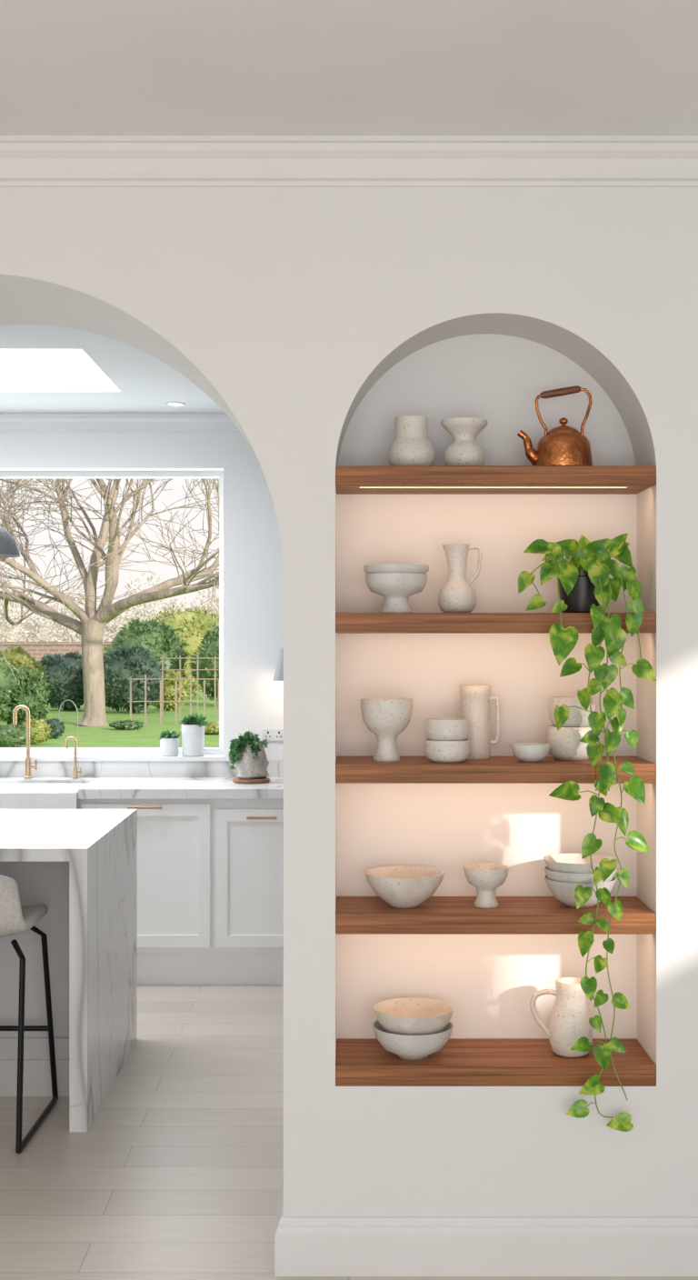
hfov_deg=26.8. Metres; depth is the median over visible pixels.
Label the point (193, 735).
pot
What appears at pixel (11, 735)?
plant
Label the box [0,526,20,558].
pendant lamp
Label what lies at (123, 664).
shrub
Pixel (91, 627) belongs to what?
bare tree
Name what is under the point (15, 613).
tree
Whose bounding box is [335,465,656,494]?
shelf
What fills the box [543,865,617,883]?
bowl
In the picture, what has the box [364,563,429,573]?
bowl
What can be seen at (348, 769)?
shelf
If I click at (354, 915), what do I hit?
shelf
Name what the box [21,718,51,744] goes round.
plant
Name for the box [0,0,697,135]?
ceiling
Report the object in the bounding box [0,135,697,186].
trim
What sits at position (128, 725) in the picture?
plant
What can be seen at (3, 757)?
windowsill
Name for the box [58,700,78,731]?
arch
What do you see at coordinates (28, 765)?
faucet
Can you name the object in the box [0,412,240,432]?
trim
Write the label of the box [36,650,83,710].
shrub
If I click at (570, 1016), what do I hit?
jug
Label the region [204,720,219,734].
plant
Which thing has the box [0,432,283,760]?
wall
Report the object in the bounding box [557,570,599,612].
pot
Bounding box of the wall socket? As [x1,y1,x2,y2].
[261,728,283,740]
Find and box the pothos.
[517,532,656,1131]
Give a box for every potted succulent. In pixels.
[159,730,180,756]
[179,711,208,756]
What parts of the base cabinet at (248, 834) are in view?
handle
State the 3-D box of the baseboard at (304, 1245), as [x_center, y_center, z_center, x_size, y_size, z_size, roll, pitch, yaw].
[1.012,1.446,3.777,2.377,0.134,0.594,0,0,0]
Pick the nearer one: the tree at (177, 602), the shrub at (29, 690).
the shrub at (29, 690)
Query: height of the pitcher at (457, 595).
0.170 m
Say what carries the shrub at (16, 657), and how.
on the ground
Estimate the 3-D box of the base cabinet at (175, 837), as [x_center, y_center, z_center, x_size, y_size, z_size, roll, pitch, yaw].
[-0.885,1.101,6.615,0.586,0.824,0.569,0,0,0]
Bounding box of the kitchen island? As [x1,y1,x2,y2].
[0,809,136,1131]
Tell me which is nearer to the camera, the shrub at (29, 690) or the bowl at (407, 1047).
the bowl at (407, 1047)
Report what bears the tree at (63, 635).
on the ground
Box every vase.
[388,415,435,465]
[440,417,488,465]
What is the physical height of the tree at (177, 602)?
3.522 m
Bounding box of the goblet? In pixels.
[360,697,412,761]
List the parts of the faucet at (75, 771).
spout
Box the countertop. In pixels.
[0,760,283,799]
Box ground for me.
[0,690,219,747]
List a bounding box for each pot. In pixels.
[160,738,179,756]
[181,723,204,756]
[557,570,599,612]
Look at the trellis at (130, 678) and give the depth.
26.77 m
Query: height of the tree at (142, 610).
4.465 m
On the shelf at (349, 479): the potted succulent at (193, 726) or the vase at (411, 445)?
the vase at (411, 445)
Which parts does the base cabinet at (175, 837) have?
handle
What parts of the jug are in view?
handle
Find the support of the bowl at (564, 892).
on the shelf at (354, 915)
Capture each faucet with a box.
[12,704,37,779]
[65,736,81,778]
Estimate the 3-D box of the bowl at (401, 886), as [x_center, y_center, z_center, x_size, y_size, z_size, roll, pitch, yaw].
[0.137,0.612,3.600,0.195,0.084,0.195,0,0,0]
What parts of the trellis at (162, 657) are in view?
post, post, rail, rail, post, post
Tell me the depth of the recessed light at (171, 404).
6.61 m
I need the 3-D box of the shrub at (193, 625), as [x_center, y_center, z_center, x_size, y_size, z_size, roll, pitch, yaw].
[-4.322,0.281,38.498,2.860,2.524,1.463,0,0,0]
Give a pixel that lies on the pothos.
(585, 585)
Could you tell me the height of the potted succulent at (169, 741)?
0.128 m
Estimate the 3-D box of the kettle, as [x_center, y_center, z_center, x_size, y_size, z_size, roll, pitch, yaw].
[0.520,-0.523,3.627,0.168,0.212,0.142,0,0,35]
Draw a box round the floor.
[0,984,697,1279]
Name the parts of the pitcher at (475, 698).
handle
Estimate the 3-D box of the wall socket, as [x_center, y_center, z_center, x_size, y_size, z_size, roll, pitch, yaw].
[-0.357,0.448,6.925,0.110,0.060,0.011,0,0,0]
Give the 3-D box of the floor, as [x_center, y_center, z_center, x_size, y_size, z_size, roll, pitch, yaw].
[-1.150,1.563,2.615,6.700,0.100,9.230,0,0,0]
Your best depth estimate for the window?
7.03 m
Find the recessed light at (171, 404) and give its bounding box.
[165,401,185,406]
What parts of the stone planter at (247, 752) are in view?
pot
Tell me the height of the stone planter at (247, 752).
0.219 m
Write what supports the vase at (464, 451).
on the shelf at (349, 479)
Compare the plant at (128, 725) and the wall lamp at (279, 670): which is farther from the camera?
the plant at (128, 725)
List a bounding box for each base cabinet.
[79,799,214,984]
[213,799,283,984]
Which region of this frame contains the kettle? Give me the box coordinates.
[517,385,592,465]
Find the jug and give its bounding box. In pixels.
[530,977,592,1058]
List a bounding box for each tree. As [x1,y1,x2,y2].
[0,478,219,726]
[0,578,33,641]
[3,600,65,641]
[40,580,99,641]
[79,592,140,641]
[110,569,179,629]
[160,596,198,620]
[190,585,219,618]
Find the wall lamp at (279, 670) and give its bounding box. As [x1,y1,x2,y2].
[273,647,283,680]
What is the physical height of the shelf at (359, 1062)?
0.050 m
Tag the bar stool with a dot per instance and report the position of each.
(15, 918)
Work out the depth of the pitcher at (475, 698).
3.63 m
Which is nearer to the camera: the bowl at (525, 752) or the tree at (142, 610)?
the bowl at (525, 752)
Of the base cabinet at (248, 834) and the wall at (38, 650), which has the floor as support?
the base cabinet at (248, 834)
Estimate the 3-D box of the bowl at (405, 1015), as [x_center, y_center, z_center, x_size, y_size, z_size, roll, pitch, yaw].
[0.158,0.937,3.580,0.197,0.076,0.197,0,0,0]
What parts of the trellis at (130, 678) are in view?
post, post, post, rail, rail, post, post, post, post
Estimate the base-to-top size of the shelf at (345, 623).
0.048 m
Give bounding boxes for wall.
[0,186,697,1216]
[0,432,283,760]
[0,641,111,668]
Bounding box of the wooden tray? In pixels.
[232,777,269,783]
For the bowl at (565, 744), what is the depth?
3.57 m
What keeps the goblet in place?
on the shelf at (348, 769)
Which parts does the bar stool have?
leg, seat, leg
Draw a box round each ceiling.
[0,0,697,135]
[0,324,224,412]
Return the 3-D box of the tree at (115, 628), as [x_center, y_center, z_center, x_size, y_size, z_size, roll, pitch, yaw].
[-10.860,-0.302,65.994,3.061,3.690,2.579,0,0,0]
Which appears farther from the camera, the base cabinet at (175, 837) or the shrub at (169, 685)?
the shrub at (169, 685)
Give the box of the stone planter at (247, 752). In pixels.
[228,730,269,779]
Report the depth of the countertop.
6.88 m
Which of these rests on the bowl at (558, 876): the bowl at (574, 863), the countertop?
the bowl at (574, 863)
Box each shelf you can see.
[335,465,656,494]
[335,612,656,633]
[335,756,656,783]
[335,896,656,934]
[335,1038,656,1086]
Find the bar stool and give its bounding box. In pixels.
[0,874,58,1153]
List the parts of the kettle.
spout, lid, handle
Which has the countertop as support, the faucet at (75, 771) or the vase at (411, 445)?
the faucet at (75, 771)
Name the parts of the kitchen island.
panel moulding, waterfall panel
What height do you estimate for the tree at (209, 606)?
4.170 m
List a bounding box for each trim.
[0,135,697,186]
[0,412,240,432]
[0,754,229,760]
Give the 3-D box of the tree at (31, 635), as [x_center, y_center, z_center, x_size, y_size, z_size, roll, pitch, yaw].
[-14.095,-0.151,65.994,3.009,3.389,2.623,0,0,0]
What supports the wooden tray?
on the countertop
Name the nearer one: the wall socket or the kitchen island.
the kitchen island
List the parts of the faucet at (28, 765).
spout, lever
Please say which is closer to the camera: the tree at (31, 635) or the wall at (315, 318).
the wall at (315, 318)
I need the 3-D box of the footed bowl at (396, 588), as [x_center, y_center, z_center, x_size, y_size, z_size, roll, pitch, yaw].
[0.116,-0.113,3.600,0.152,0.096,0.152,0,0,0]
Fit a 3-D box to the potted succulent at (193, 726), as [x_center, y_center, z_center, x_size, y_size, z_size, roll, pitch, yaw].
[-0.743,0.446,6.962,0.141,0.209,0.144,0,0,0]
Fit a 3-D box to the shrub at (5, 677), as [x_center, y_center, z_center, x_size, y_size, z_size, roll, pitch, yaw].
[-6.248,0.741,23.990,1.477,1.605,1.227,0,0,0]
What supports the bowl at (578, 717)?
on the bowl at (565, 744)
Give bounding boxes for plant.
[0,723,33,747]
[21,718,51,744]
[44,718,65,739]
[108,719,144,729]
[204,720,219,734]
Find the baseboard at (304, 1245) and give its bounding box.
[274,1167,697,1276]
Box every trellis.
[127,674,219,724]
[160,656,219,717]
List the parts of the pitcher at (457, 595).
handle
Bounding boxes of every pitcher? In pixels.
[438,543,481,612]
[460,684,499,759]
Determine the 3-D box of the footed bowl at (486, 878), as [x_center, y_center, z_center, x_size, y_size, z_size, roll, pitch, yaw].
[0.338,0.606,3.600,0.110,0.096,0.110,0,0,0]
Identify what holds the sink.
in the countertop
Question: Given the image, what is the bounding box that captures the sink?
[0,782,88,809]
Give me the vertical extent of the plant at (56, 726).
0.338 m
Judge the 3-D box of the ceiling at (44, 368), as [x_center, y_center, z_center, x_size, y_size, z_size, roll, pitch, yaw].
[-1.150,-1.217,5.502,6.700,0.300,2.856,0,0,0]
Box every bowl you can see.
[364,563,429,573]
[365,572,427,612]
[365,865,444,908]
[371,1020,453,1059]
[373,997,453,1035]
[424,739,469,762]
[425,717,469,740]
[463,863,509,908]
[507,742,550,762]
[543,852,617,873]
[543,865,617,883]
[543,874,617,908]
[546,725,597,760]
[548,696,595,727]
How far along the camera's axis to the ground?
25.48 m
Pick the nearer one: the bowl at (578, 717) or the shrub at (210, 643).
the bowl at (578, 717)
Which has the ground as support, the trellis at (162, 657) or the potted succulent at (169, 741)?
the trellis at (162, 657)
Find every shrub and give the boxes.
[0,645,49,680]
[0,654,14,720]
[0,664,51,725]
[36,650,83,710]
[102,616,188,677]
[103,644,167,713]
[149,604,219,699]
[152,668,189,710]
[189,621,219,702]
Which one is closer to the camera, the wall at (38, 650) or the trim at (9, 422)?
the trim at (9, 422)
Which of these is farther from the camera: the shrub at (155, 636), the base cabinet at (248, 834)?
the shrub at (155, 636)
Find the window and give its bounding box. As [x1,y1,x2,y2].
[0,470,223,754]

